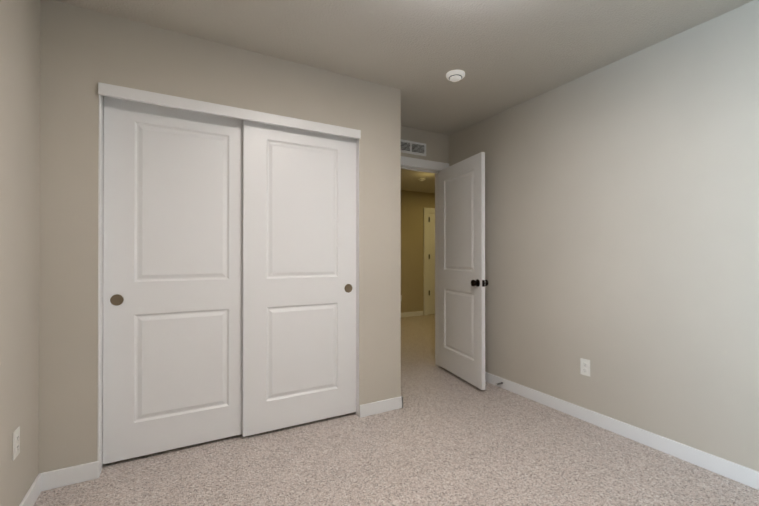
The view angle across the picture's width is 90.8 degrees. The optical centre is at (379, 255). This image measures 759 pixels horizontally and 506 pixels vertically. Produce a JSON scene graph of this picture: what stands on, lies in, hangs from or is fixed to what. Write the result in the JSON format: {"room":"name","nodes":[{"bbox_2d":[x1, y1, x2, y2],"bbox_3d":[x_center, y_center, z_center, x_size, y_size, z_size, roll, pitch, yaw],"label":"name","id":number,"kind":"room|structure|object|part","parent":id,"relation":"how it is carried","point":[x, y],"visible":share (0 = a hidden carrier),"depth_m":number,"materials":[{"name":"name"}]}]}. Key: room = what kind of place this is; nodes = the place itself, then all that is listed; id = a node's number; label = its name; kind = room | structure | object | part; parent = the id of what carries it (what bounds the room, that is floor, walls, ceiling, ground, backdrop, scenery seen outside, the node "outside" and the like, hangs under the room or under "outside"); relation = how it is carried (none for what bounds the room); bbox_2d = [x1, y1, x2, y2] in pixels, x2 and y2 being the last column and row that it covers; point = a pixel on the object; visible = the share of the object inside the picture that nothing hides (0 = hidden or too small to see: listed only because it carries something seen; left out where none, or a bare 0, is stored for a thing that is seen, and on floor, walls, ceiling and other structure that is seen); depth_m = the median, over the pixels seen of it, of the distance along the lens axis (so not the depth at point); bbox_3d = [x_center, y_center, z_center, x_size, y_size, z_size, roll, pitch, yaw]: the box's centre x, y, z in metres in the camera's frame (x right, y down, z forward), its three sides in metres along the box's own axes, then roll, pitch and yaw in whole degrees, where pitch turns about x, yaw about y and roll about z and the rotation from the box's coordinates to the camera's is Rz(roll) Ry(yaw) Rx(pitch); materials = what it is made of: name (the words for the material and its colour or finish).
{"room":"empty bedroom","nodes":[
{"label":"empty bedroom","id":0,"kind":"room"},
{"bbox_2d":[0,0,39,505],"bbox_3d":[-0.925,-0.067,0.370,0.115,2.440,4.880,0,0,-29],"label":"wall","id":1,"kind":"structure","parent":0,"point":[19,183],"depth_m":1.60,"materials":[{"name":"beige paint"}]},
{"bbox_2d":[12,426,19,460],"bbox_3d":[-1.522,0.787,1.569,0.008,0.115,0.070,0,0,-29],"label":"electrical outlet","id":2,"kind":"object","parent":1,"relation":"attached to","point":[16,444],"visible":1,"depth_m":1.56,"materials":[{"name":"white plastic"}]},
{"bbox_2d":[19,472,46,505],"bbox_3d":[-0.706,1.108,0.104,0.014,0.088,3.982,0,0,-29],"label":"baseboard","id":3,"kind":"structure","parent":1,"relation":"attached to","point":[39,485],"depth_m":1.77,"materials":[{"name":"white paint"}]},
{"bbox_2d":[39,0,400,472],"bbox_3d":[-0.786,-0.058,2.407,2.105,2.440,0.115,0,0,-29],"label":"wall","id":4,"kind":"structure","parent":0,"point":[83,52],"depth_m":1.99,"materials":[{"name":"beige paint"}]},
{"bbox_2d":[103,96,242,463],"bbox_3d":[-1.174,0.131,2.248,0.785,2.018,0.035,0,0,-29],"label":"closet door","id":5,"kind":"structure","parent":4,"relation":"in","point":[172,261],"depth_m":2.20,"materials":[{"name":"white paint"}]},
{"bbox_2d":[110,294,123,305],"bbox_3d":[-1.454,0.246,2.071,0.062,0.062,0.004,0,0,-29],"label":"door pull","id":6,"kind":"object","parent":5,"relation":"attached to","point":[116,299],"visible":1,"depth_m":2.07,"materials":[{"name":"brown metal"}]},
{"bbox_2d":[97,95,358,477],"bbox_3d":[-0.836,0.142,2.377,1.521,2.040,0.119,0,0,-29],"label":"trim","id":7,"kind":"structure","parent":4,"relation":"attached to","point":[100,272],"depth_m":2.01,"materials":[{"name":"white paint"}]},
{"bbox_2d":[98,82,360,138],"bbox_3d":[-0.832,-0.871,2.374,1.521,0.062,0.134,0,0,-29],"label":"trim","id":8,"kind":"structure","parent":4,"relation":"attached to","point":[125,93],"depth_m":2.23,"materials":[{"name":"white paint"}]},
{"bbox_2d":[242,120,355,436],"bbox_3d":[-0.522,0.132,2.562,0.785,2.018,0.035,0,0,-29],"label":"closet door","id":9,"kind":"structure","parent":4,"relation":"in","point":[298,300],"depth_m":2.52,"materials":[{"name":"white paint"}]},
{"bbox_2d":[344,284,351,292],"bbox_3d":[-0.224,0.237,2.705,0.062,0.062,0.004,0,0,-29],"label":"door pull","id":10,"kind":"object","parent":9,"relation":"attached to","point":[348,288],"visible":1,"depth_m":2.71,"materials":[{"name":"brown metal"}]},
{"bbox_2d":[360,396,402,417],"bbox_3d":[0.009,1.120,2.770,0.346,0.088,0.014,0,0,-29],"label":"baseboard","id":11,"kind":"structure","parent":4,"relation":"attached to","point":[377,407],"depth_m":2.76,"materials":[{"name":"white paint"}]},
{"bbox_2d":[33,314,758,505],"bbox_3d":[1.179,1.206,3.230,6.945,0.080,8.220,0,0,-29],"label":"floor","id":12,"kind":"structure","parent":0,"point":[443,437],"depth_m":2.07,"materials":[{"name":"carpet"}]},
{"bbox_2d":[54,0,753,192],"bbox_3d":[1.179,-1.324,3.241,6.945,0.100,8.220,0,0,-29],"label":"ceiling","id":13,"kind":"structure","parent":0,"point":[503,55],"depth_m":2.18,"materials":[{"name":"grey paint"}]},
{"bbox_2d":[446,70,464,81],"bbox_3d":[0.535,-1.256,2.634,0.132,0.041,0.132,0,0,-29],"label":"smoke detector","id":14,"kind":"object","parent":13,"relation":"attached to","point":[455,78],"visible":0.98,"depth_m":2.60,"materials":[{"name":"white plastic"}]},
{"bbox_2d":[401,190,434,314],"bbox_3d":[0.173,-0.037,7.100,4.585,2.440,0.115,0,0,-29],"label":"wall","id":15,"kind":"structure","parent":0,"point":[414,204],"depth_m":7.30,"materials":[{"name":"paint"}]},
{"bbox_2d":[401,311,422,316],"bbox_3d":[0.591,1.140,7.254,0.610,0.088,0.014,0,0,-29],"label":"baseboard","id":16,"kind":"structure","parent":15,"relation":"attached to","point":[410,314],"depth_m":7.25,"materials":[{"name":"white paint"}]},
{"bbox_2d":[423,207,434,314],"bbox_3d":[1.289,0.118,7.633,0.935,2.135,0.034,0,0,-29],"label":"door frame","id":17,"kind":"structure","parent":15,"relation":"attached to","point":[426,211],"depth_m":7.42,"materials":[{"name":"white paint"}]},
{"bbox_2d":[428,213,434,313],"bbox_3d":[1.286,0.166,7.639,0.723,2.020,0.020,0,0,-29],"label":"hall door","id":18,"kind":"structure","parent":15,"relation":"in","point":[431,265],"depth_m":7.49,"materials":[{"name":"white paint"}]},
{"bbox_2d":[401,126,447,162],"bbox_3d":[0.744,-0.050,4.020,6.345,2.440,0.115,0,0,-29],"label":"wall","id":19,"kind":"structure","parent":0,"point":[436,147],"depth_m":3.83,"materials":[{"name":"beige paint"}]},
{"bbox_2d":[401,139,425,155],"bbox_3d":[0.312,-1.073,3.715,0.370,0.127,0.008,0,0,-29],"label":"air vent","id":20,"kind":"object","parent":19,"relation":"in","point":[413,147],"visible":0.77,"depth_m":3.73,"materials":[{"name":"white metal"}]},
{"bbox_2d":[401,156,448,367],"bbox_3d":[0.292,0.100,3.769,0.952,2.138,0.147,0,0,-29],"label":"door frame","id":21,"kind":"structure","parent":19,"relation":"attached to","point":[436,172],"depth_m":3.94,"materials":[{"name":"white paint"}]},
{"bbox_2d":[439,152,487,389],"bbox_3d":[0.758,0.130,3.525,0.155,2.014,0.773,0,0,-19],"label":"entry door","id":22,"kind":"structure","parent":19,"relation":"in","point":[463,282],"depth_m":3.44,"materials":[{"name":"white paint"}]},
{"bbox_3d":[0.868,0.236,3.207,0.155,0.064,0.100,0,0,-19],"label":"knob","id":23,"kind":"part","parent":22,"relation":"part of","materials":[{"name":"brown metal"}]},
{"bbox_2d":[448,0,758,471],"bbox_3d":[1.934,-0.060,1.890,0.115,2.440,4.765,0,0,-29],"label":"wall","id":24,"kind":"structure","parent":0,"point":[622,225],"depth_m":2.33,"materials":[{"name":"beige paint"}]},
{"bbox_2d":[580,358,589,376],"bbox_3d":[1.449,0.787,2.635,0.008,0.115,0.070,0,0,-29],"label":"electrical outlet","id":25,"kind":"object","parent":24,"relation":"attached to","point":[585,367],"visible":1,"depth_m":2.63,"materials":[{"name":"white plastic"}]},
{"bbox_2d":[485,372,758,489],"bbox_3d":[1.850,1.116,1.904,0.014,0.088,4.650,0,0,-29],"label":"baseboard","id":26,"kind":"structure","parent":24,"relation":"attached to","point":[747,476],"depth_m":2.30,"materials":[{"name":"white paint"}]}
]}

